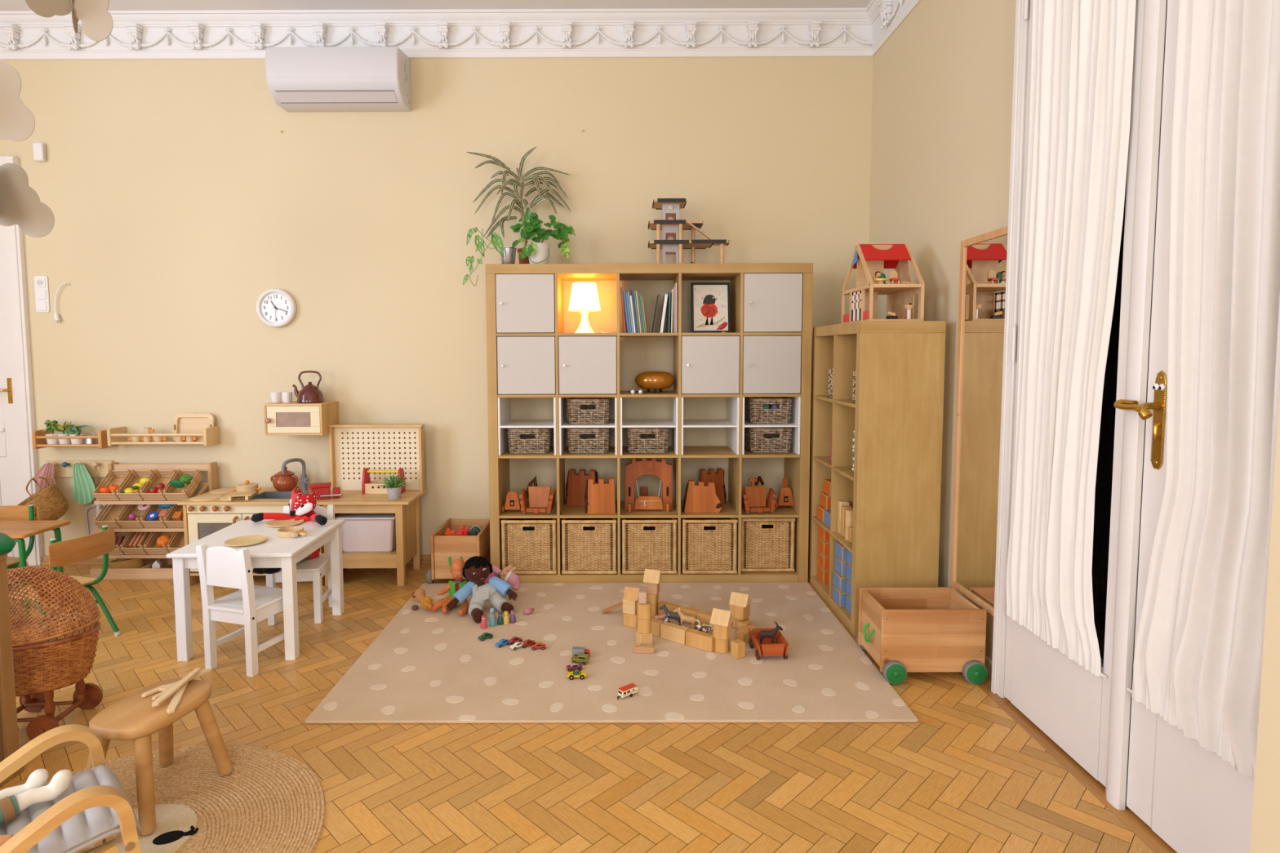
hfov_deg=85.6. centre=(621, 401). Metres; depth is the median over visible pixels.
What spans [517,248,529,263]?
pot
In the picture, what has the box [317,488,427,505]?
countertop
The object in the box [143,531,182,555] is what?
crate
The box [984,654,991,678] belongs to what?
baseboard
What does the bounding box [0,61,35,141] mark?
cloud
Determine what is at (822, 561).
brick
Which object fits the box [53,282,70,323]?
power cord
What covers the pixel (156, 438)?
cup
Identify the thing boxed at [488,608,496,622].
doll
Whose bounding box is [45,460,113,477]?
peg rail
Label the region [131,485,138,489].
avocado
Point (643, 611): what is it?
building block
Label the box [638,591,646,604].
building block
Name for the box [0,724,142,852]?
armchair
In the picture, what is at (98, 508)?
brush
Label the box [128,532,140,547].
fillet
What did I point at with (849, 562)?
brick
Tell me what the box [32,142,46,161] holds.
sensor
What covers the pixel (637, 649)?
building block
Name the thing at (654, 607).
building block
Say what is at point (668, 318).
picture book
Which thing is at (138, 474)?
crate
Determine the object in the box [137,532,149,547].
fillet
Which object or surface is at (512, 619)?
doll
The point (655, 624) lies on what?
building block
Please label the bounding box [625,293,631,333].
picture book
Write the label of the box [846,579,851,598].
brick
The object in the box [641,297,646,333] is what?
picture book
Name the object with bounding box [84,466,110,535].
dustpan
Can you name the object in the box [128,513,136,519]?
ball
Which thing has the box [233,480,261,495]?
pot
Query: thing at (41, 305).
rocker switch
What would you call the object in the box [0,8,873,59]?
trim
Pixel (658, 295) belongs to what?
picture book
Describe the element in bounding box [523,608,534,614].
toy rattle
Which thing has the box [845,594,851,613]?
brick
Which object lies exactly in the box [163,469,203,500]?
crate
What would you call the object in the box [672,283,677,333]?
picture book
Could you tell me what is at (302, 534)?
egg
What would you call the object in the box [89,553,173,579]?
tray
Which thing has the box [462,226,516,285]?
trailing vine
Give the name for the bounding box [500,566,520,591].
doll
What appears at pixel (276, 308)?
wall clock
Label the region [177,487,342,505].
countertop
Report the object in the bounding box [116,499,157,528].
crate
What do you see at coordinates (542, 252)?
pot
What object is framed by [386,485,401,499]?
pot
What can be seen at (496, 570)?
doll
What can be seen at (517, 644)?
toy car
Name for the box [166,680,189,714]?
spreader
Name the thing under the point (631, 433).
basket
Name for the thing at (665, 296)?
picture book
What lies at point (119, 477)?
crate
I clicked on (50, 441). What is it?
potted plant
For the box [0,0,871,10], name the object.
ceiling
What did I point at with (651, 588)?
building block
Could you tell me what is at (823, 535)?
brick
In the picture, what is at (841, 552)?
brick
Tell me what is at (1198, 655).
door curtain
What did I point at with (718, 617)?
building block
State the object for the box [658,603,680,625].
animal
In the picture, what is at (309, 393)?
kettle
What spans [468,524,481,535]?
iron
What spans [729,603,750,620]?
building block
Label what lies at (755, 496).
ramp
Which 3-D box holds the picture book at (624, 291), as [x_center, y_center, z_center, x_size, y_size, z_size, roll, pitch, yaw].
[0.029,-0.521,4.069,0.039,0.245,0.190,0,4,0]
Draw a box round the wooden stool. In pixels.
[85,678,232,835]
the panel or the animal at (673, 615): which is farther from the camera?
the panel
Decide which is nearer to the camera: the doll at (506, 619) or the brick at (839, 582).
the doll at (506, 619)
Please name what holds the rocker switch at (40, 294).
attached to the panel
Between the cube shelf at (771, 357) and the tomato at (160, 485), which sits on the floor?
the cube shelf at (771, 357)
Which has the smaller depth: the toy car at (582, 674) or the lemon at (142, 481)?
the toy car at (582, 674)
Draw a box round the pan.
[276,525,303,537]
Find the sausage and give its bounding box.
[115,535,124,547]
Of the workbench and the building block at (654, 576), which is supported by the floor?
the workbench
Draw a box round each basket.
[11,620,99,695]
[17,475,68,520]
[501,518,557,574]
[506,427,553,453]
[561,518,617,574]
[567,397,610,424]
[567,427,610,453]
[622,518,676,573]
[626,427,669,453]
[680,517,737,573]
[741,517,795,572]
[744,396,792,423]
[744,426,792,453]
[827,368,833,398]
[852,369,856,403]
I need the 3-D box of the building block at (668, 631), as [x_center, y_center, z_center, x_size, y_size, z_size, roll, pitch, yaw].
[0.249,1.080,3.220,0.134,0.066,0.042,3,5,36]
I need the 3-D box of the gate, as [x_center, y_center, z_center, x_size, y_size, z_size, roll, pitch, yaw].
[0.163,0.492,4.104,0.284,0.324,0.075,0,4,0]
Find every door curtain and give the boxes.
[1005,0,1136,678]
[1126,0,1279,782]
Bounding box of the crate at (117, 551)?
[108,532,133,555]
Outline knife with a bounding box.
[151,667,200,706]
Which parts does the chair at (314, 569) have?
leg, leg, seat rail, seat, leg, backrest, seat rail, leg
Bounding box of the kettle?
[292,370,324,403]
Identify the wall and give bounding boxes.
[0,56,873,564]
[869,0,1016,659]
[1249,394,1279,852]
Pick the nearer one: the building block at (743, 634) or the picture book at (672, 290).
the building block at (743, 634)
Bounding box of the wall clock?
[256,288,296,327]
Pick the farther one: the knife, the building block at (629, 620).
the building block at (629, 620)
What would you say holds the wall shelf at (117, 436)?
attached to the wall at (174, 190)
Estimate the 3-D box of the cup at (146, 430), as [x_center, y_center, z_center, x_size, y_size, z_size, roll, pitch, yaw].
[-2.937,0.188,4.300,0.060,0.045,0.042,0,4,0]
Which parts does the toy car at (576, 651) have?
tank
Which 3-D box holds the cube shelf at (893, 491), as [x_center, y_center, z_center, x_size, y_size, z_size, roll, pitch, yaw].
[1.296,0.347,3.617,0.390,1.490,0.800,0,4,0]
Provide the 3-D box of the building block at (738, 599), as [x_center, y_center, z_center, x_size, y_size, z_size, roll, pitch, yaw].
[0.575,0.955,3.347,0.086,0.050,0.078,2,5,28]
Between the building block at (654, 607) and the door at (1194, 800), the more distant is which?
the building block at (654, 607)
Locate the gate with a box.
[624,457,672,512]
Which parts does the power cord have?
cord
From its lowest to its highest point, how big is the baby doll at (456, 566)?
0.250 m
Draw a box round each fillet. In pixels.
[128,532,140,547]
[133,532,144,547]
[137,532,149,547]
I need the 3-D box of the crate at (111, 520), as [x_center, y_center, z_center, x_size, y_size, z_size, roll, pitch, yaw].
[-3.091,0.676,4.222,0.134,0.174,0.192,0,4,0]
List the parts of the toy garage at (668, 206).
post, post, post, post, post, post, post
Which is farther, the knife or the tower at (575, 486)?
the tower at (575, 486)
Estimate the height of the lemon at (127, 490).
0.048 m
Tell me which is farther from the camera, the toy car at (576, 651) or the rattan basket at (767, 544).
the rattan basket at (767, 544)
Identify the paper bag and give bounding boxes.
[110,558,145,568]
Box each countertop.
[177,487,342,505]
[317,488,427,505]
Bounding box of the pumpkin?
[155,535,171,547]
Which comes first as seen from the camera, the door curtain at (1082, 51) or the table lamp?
the door curtain at (1082, 51)
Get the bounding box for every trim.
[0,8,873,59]
[866,0,920,56]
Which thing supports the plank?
on the rug at (425, 666)
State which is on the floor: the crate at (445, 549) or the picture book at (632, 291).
the crate at (445, 549)
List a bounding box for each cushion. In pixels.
[0,533,16,555]
[0,764,138,852]
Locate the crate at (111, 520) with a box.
[93,504,134,528]
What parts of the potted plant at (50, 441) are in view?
pot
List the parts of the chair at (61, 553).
leg, seat, backrest, leg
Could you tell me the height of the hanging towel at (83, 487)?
0.280 m
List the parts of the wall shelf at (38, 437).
panel, rail, rail, panel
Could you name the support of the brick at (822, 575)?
on the cube shelf at (893, 491)
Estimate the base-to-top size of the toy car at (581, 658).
0.035 m
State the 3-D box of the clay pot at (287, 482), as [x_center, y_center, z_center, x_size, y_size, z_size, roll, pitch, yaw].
[-2.084,0.481,4.287,0.140,0.147,0.140,4,6,44]
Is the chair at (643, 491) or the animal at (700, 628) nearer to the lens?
the animal at (700, 628)
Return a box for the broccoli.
[179,474,192,484]
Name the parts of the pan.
handle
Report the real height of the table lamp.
0.299 m
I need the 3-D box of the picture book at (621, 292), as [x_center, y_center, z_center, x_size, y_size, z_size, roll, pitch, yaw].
[0.011,-0.529,4.064,0.032,0.262,0.190,0,4,0]
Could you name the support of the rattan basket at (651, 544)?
on the cube shelf at (771, 357)
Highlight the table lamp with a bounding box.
[568,282,612,333]
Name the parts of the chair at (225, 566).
leg, backrest, seat rail, seat, leg, leg, seat rail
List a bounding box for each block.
[444,528,455,535]
[622,586,639,600]
[622,599,638,614]
[623,613,637,627]
[634,645,653,653]
[635,631,652,645]
[636,600,651,619]
[636,617,651,634]
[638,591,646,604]
[643,568,662,583]
[646,582,659,595]
[646,593,658,604]
[651,602,657,617]
[651,617,663,637]
[657,600,679,620]
[660,622,688,644]
[676,605,699,625]
[685,628,714,652]
[696,610,711,625]
[709,608,733,626]
[712,623,730,639]
[714,637,728,653]
[728,591,751,607]
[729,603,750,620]
[730,639,745,658]
[733,617,748,628]
[734,624,756,644]
[737,619,751,631]
[762,404,769,410]
[770,404,777,411]
[837,500,849,534]
[840,505,853,537]
[844,508,853,540]
[848,526,853,542]
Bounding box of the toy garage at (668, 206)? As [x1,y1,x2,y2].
[648,198,728,263]
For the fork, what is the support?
on the wooden stool
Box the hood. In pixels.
[7,566,101,647]
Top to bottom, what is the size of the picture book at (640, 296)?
0.214 m
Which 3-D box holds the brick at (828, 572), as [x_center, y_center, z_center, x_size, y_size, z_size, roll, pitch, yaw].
[1.225,0.989,3.777,0.161,0.077,0.119,0,4,0]
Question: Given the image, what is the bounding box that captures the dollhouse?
[841,244,924,323]
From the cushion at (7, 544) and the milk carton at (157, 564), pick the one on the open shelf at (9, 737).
the cushion at (7, 544)
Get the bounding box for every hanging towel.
[35,462,57,491]
[71,462,95,506]
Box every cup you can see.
[128,435,143,441]
[143,426,154,433]
[143,435,152,441]
[151,435,167,441]
[175,435,186,441]
[186,435,196,441]
[270,391,281,402]
[281,391,292,402]
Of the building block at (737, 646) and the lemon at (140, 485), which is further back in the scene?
the lemon at (140, 485)
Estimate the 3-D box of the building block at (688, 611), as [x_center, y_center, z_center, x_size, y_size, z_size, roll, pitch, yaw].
[0.333,1.064,3.434,0.110,0.066,0.042,3,5,36]
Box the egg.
[297,531,306,537]
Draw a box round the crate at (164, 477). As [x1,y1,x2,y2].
[139,469,180,500]
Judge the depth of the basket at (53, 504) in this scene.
4.19 m
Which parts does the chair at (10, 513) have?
leg, seat, backrest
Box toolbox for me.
[361,467,405,493]
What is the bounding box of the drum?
[634,370,675,392]
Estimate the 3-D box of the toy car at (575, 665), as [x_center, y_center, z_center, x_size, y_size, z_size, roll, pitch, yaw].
[-0.198,1.123,2.922,0.067,0.025,0.032,-1,4,-12]
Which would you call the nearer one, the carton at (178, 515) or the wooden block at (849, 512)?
the wooden block at (849, 512)
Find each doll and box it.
[0,768,72,846]
[410,587,433,610]
[426,559,468,616]
[446,555,517,622]
[480,614,487,629]
[484,562,512,582]
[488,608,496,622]
[489,612,496,626]
[497,612,503,625]
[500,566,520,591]
[503,610,509,624]
[509,609,515,623]
[875,271,886,284]
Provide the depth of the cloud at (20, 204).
2.53 m
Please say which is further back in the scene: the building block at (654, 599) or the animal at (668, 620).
the building block at (654, 599)
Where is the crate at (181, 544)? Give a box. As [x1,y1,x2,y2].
[167,531,184,552]
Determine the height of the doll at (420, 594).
0.105 m
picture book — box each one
[620,287,626,333]
[622,290,629,333]
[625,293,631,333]
[627,292,633,333]
[629,295,635,333]
[631,288,637,333]
[633,289,639,333]
[635,291,641,333]
[637,293,643,333]
[639,295,645,333]
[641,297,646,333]
[651,293,659,333]
[658,293,667,333]
[666,291,671,333]
[669,288,673,333]
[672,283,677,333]
[672,287,675,333]
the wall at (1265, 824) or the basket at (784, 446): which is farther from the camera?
the basket at (784, 446)
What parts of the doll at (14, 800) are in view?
trouser leg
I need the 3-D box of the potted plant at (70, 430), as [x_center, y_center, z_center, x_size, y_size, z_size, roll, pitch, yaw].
[-3.364,0.209,4.302,0.164,0.122,0.073,0,4,0]
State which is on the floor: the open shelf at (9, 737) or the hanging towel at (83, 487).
the open shelf at (9, 737)
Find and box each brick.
[817,505,826,523]
[817,524,828,542]
[817,537,829,556]
[817,551,828,570]
[817,564,828,584]
[820,492,831,510]
[823,479,831,496]
[824,510,830,528]
[827,558,829,572]
[827,572,829,586]
[832,570,847,592]
[832,585,846,607]
[835,541,847,561]
[835,555,848,577]
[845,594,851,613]
[846,549,852,567]
[846,564,851,582]
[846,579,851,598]
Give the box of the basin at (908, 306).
[903,304,914,309]
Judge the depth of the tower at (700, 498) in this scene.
4.05 m
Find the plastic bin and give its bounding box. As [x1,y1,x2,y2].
[334,513,395,552]
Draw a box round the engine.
[455,524,468,535]
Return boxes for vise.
[309,482,342,499]
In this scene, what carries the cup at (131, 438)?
on the wall shelf at (117, 436)
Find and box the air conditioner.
[265,46,411,111]
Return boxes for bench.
[885,311,897,319]
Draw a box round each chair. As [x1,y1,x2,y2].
[0,504,40,588]
[11,524,121,640]
[195,543,284,676]
[266,504,334,625]
[640,487,648,496]
[888,270,900,284]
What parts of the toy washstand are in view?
post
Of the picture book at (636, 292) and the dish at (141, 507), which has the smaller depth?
the picture book at (636, 292)
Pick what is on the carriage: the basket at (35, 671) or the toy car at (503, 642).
the basket at (35, 671)
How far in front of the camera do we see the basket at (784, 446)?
4.03 m
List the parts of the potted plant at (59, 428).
pot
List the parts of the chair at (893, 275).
backrest, seat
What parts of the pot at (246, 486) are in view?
pot, lid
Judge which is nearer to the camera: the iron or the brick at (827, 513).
the brick at (827, 513)
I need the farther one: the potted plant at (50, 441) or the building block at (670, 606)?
the potted plant at (50, 441)
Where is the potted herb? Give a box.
[374,473,409,499]
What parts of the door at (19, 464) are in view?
handle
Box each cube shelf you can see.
[485,262,813,582]
[808,320,946,637]
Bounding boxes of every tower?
[564,469,597,506]
[584,477,615,514]
[682,480,722,513]
[698,467,726,504]
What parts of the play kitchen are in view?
knob, panel, knob, oven door, knob, knob, handle, control panel, cupboard door, panel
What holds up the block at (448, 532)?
on the crate at (445, 549)
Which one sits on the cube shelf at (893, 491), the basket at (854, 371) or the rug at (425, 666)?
the basket at (854, 371)
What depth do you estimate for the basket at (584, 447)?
4.03 m
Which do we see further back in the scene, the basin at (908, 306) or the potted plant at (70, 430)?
the potted plant at (70, 430)
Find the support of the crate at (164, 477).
on the stand
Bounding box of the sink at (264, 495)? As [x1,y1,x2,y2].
[249,491,310,499]
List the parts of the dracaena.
stem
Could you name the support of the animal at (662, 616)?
on the rug at (425, 666)
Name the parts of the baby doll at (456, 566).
leg, arm, leg, leg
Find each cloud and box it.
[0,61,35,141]
[0,163,54,237]
[24,0,113,40]
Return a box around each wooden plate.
[223,535,267,546]
[265,518,304,527]
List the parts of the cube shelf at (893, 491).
panel, panel, panel, panel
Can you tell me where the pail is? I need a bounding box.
[84,432,96,444]
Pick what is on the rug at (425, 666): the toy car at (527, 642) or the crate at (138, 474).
the toy car at (527, 642)
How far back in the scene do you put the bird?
3.95 m
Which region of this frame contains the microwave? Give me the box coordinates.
[263,400,338,435]
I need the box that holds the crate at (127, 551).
[120,532,159,555]
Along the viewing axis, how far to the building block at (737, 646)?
3.03 m
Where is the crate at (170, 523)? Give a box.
[164,497,191,528]
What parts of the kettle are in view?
spout, handle, lid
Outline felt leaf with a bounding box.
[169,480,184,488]
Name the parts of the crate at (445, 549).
rope handle, panel, panel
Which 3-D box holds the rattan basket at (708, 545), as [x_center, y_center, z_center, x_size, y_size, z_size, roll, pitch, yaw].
[0.516,0.837,4.187,0.320,0.321,0.343,0,4,0]
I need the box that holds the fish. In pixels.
[158,504,176,508]
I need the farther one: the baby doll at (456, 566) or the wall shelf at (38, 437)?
the wall shelf at (38, 437)
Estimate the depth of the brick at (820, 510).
3.86 m
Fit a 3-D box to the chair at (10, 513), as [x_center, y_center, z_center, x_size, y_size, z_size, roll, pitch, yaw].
[-3.308,0.841,3.610,0.300,0.541,0.388,0,4,0]
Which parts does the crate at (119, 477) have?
corner post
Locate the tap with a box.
[281,457,308,491]
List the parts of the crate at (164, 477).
corner post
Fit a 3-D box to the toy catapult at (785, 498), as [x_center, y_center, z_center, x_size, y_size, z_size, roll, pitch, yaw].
[0.990,0.547,4.198,0.132,0.195,0.116,0,4,0]
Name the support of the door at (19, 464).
in the wall at (174, 190)
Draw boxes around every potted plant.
[43,419,58,444]
[47,422,75,444]
[63,425,90,444]
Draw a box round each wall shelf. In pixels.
[31,429,116,448]
[106,426,220,446]
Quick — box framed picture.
[690,282,730,333]
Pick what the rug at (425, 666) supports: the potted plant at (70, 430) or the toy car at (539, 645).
the toy car at (539, 645)
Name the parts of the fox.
arm, leg, arm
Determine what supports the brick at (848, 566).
on the brick at (848, 583)
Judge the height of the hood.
0.238 m
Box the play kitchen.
[177,457,344,586]
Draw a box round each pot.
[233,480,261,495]
[270,466,297,491]
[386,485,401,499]
[500,246,516,263]
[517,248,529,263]
[526,242,550,263]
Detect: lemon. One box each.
[124,488,135,493]
[132,483,142,490]
[139,477,151,484]
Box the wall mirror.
[950,226,1008,616]
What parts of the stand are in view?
rail, rail, rail, rail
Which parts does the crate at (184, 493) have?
corner post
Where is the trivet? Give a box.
[225,491,257,501]
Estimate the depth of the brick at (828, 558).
3.82 m
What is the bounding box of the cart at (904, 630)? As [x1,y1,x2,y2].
[856,586,987,684]
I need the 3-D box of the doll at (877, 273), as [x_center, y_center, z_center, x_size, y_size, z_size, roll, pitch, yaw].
[1.233,-0.582,3.284,0.055,0.069,0.030,-1,4,-12]
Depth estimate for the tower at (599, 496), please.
4.04 m
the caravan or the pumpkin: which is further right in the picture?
the caravan
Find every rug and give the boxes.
[45,743,325,852]
[304,582,918,724]
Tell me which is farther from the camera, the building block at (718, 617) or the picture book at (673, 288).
the picture book at (673, 288)
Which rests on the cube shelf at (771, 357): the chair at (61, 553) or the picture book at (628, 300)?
the picture book at (628, 300)
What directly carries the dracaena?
on the cube shelf at (771, 357)
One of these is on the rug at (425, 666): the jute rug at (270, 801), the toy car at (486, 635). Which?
the toy car at (486, 635)
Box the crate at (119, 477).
[92,469,134,500]
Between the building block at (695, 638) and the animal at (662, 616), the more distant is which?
the animal at (662, 616)
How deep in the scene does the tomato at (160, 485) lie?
4.19 m
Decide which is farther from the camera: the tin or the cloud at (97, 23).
the tin
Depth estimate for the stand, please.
4.19 m
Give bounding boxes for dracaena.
[466,146,571,263]
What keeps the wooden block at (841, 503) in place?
on the cube shelf at (893, 491)
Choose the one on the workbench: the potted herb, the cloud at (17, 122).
the potted herb
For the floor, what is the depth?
2.26 m
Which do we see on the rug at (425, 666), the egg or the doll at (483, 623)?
the doll at (483, 623)
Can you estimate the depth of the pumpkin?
4.18 m
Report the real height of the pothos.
0.321 m
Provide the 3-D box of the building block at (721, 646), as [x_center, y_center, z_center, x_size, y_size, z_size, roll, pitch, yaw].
[0.451,1.087,3.106,0.068,0.066,0.068,0,4,0]
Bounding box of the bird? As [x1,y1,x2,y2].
[716,321,727,332]
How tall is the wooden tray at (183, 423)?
0.182 m
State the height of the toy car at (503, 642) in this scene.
0.025 m
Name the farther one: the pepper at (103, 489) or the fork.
the pepper at (103, 489)
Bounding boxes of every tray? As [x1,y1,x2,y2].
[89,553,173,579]
[173,413,214,441]
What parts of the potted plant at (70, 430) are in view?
pot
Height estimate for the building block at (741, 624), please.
0.050 m
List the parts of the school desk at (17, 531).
leg, leg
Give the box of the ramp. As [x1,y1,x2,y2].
[741,475,777,513]
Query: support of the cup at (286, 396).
on the microwave
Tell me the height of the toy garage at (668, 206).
0.383 m
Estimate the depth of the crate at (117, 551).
4.18 m
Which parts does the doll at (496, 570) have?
leg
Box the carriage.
[7,566,102,740]
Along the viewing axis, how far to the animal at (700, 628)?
3.23 m
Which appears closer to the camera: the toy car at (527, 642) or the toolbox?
the toy car at (527, 642)
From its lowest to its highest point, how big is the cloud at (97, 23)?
1.027 m
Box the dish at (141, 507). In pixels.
[137,504,151,510]
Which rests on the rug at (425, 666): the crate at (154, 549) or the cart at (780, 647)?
the cart at (780, 647)
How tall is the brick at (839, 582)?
0.077 m
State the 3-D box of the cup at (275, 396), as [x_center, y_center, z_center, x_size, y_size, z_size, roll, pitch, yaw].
[-2.119,-0.024,4.245,0.063,0.064,0.062,0,4,0]
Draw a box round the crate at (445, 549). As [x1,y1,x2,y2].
[426,518,490,583]
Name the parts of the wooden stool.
leg, leg, leg, leg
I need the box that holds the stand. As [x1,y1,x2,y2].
[89,462,217,579]
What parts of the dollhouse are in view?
window sill panel, post, gable panel, house door, gable frame, post, window sill panel, roof panel, roof panel, gable frame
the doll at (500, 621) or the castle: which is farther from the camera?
the castle
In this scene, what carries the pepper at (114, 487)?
in the crate at (119, 477)
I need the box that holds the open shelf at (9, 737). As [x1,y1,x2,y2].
[0,553,24,787]
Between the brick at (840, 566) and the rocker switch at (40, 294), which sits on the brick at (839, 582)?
the brick at (840, 566)
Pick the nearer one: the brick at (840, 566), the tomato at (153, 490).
the brick at (840, 566)
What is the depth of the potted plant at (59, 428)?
4.28 m
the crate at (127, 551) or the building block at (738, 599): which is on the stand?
the crate at (127, 551)
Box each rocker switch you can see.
[35,289,46,299]
[36,301,46,311]
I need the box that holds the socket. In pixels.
[35,277,45,287]
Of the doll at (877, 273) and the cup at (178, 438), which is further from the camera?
the cup at (178, 438)
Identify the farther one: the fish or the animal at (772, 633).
the fish
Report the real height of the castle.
0.202 m
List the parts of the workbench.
leg, board post, rail, leg, panel, leg, board post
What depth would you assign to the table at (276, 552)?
3.06 m
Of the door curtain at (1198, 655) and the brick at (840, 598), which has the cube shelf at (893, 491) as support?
the brick at (840, 598)
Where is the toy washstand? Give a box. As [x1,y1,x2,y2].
[903,302,914,319]
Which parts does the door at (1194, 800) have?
pane, handle, handle plate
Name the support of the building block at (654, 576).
on the building block at (651, 588)
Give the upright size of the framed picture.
0.297 m
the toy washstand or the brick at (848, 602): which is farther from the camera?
the brick at (848, 602)
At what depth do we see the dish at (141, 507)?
4.21 m
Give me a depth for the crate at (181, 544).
4.23 m
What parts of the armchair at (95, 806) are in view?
arm, seat frame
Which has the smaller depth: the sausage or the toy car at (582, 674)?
the toy car at (582, 674)
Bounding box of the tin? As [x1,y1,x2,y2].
[146,511,158,520]
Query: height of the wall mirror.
1.563 m
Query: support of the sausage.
in the crate at (117, 551)
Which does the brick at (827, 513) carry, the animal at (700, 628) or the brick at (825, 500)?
the brick at (825, 500)
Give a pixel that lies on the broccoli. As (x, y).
(185, 478)
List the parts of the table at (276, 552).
leg, leg, leg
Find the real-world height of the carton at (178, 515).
0.068 m
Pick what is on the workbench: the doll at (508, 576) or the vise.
the vise
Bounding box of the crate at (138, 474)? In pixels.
[115,469,157,500]
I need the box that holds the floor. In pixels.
[0,563,1177,852]
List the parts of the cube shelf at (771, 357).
panel, door, door, door, panel, panel, door, door, door, panel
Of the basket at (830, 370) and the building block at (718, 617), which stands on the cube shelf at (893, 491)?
the basket at (830, 370)
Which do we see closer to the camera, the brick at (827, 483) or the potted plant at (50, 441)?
the brick at (827, 483)
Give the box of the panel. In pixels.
[34,275,49,312]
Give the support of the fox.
on the chair at (314, 569)
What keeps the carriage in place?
on the floor
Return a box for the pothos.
[510,207,574,263]
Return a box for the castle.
[519,475,555,513]
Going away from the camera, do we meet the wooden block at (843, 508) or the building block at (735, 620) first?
the building block at (735, 620)
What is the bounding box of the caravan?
[617,683,638,699]
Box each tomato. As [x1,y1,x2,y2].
[148,487,157,493]
[155,482,164,488]
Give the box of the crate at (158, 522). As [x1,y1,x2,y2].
[140,499,179,528]
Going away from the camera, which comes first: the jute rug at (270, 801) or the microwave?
the jute rug at (270, 801)
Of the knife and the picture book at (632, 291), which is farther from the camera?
the picture book at (632, 291)
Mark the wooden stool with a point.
(133, 717)
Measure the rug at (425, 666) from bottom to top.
0.013 m
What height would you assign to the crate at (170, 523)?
0.174 m
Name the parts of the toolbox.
panel, bar handle, panel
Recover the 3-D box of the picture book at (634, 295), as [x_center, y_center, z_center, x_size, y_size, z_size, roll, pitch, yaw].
[0.088,-0.521,4.065,0.036,0.245,0.190,0,4,0]
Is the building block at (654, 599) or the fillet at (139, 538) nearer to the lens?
the building block at (654, 599)
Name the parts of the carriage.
long rail, turned leg, turned leg, long rail, turned leg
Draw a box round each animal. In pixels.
[654,613,666,621]
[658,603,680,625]
[663,614,670,622]
[672,606,700,630]
[694,624,712,633]
[757,621,782,644]
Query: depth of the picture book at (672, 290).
3.98 m
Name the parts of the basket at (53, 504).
handle, handle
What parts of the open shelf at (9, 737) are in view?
panel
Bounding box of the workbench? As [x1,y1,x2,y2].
[317,423,427,586]
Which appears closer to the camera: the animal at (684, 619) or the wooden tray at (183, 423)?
the animal at (684, 619)
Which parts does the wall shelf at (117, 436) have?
panel, rail, rail, panel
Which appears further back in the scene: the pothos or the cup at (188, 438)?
the cup at (188, 438)
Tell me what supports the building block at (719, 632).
on the building block at (721, 646)
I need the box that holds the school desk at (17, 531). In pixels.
[0,520,71,617]
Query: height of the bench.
0.038 m
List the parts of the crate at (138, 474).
corner post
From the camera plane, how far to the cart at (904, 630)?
2.82 m
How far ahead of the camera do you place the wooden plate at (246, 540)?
3.17 m
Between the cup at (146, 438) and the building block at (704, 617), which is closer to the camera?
the building block at (704, 617)
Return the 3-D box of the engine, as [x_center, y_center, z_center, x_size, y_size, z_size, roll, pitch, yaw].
[-0.952,0.868,4.082,0.100,0.275,0.105,0,4,0]
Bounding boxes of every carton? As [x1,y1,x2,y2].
[151,559,161,568]
[158,509,168,519]
[171,511,183,520]
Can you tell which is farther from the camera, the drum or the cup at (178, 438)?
the cup at (178, 438)
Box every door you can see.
[0,155,44,565]
[991,0,1254,852]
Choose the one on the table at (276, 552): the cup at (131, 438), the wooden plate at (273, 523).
the wooden plate at (273, 523)
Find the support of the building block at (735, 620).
on the rug at (425, 666)
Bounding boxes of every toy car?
[477,632,493,640]
[495,639,509,648]
[508,636,522,644]
[510,641,523,650]
[521,639,535,648]
[530,642,546,650]
[566,662,582,671]
[567,667,586,679]
[571,653,589,665]
[572,646,590,656]
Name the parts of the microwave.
panel, knob, door, panel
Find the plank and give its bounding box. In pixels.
[601,601,622,613]
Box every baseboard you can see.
[40,553,808,564]
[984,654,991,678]
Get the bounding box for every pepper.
[98,485,111,493]
[108,484,119,493]
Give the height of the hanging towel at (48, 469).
0.235 m
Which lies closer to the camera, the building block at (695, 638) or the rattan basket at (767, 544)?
the building block at (695, 638)
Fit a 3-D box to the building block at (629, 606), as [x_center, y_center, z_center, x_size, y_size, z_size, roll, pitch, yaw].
[0.050,1.003,3.401,0.066,0.070,0.066,1,4,22]
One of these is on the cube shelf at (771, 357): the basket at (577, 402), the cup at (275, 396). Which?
the basket at (577, 402)
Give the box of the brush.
[93,466,107,519]
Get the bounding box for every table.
[166,520,345,661]
[873,278,887,284]
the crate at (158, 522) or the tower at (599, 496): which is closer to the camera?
the tower at (599, 496)
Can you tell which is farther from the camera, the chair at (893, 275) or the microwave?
the microwave
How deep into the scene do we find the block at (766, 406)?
4.06 m
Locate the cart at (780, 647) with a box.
[748,628,788,659]
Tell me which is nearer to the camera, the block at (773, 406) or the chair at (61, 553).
the chair at (61, 553)
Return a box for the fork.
[141,668,211,700]
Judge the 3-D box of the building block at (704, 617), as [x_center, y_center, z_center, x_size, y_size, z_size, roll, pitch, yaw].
[0.423,1.069,3.368,0.110,0.066,0.042,3,5,36]
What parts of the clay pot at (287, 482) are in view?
handle, lid, handle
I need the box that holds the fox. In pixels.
[250,486,327,573]
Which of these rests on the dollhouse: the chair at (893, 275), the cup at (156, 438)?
the chair at (893, 275)

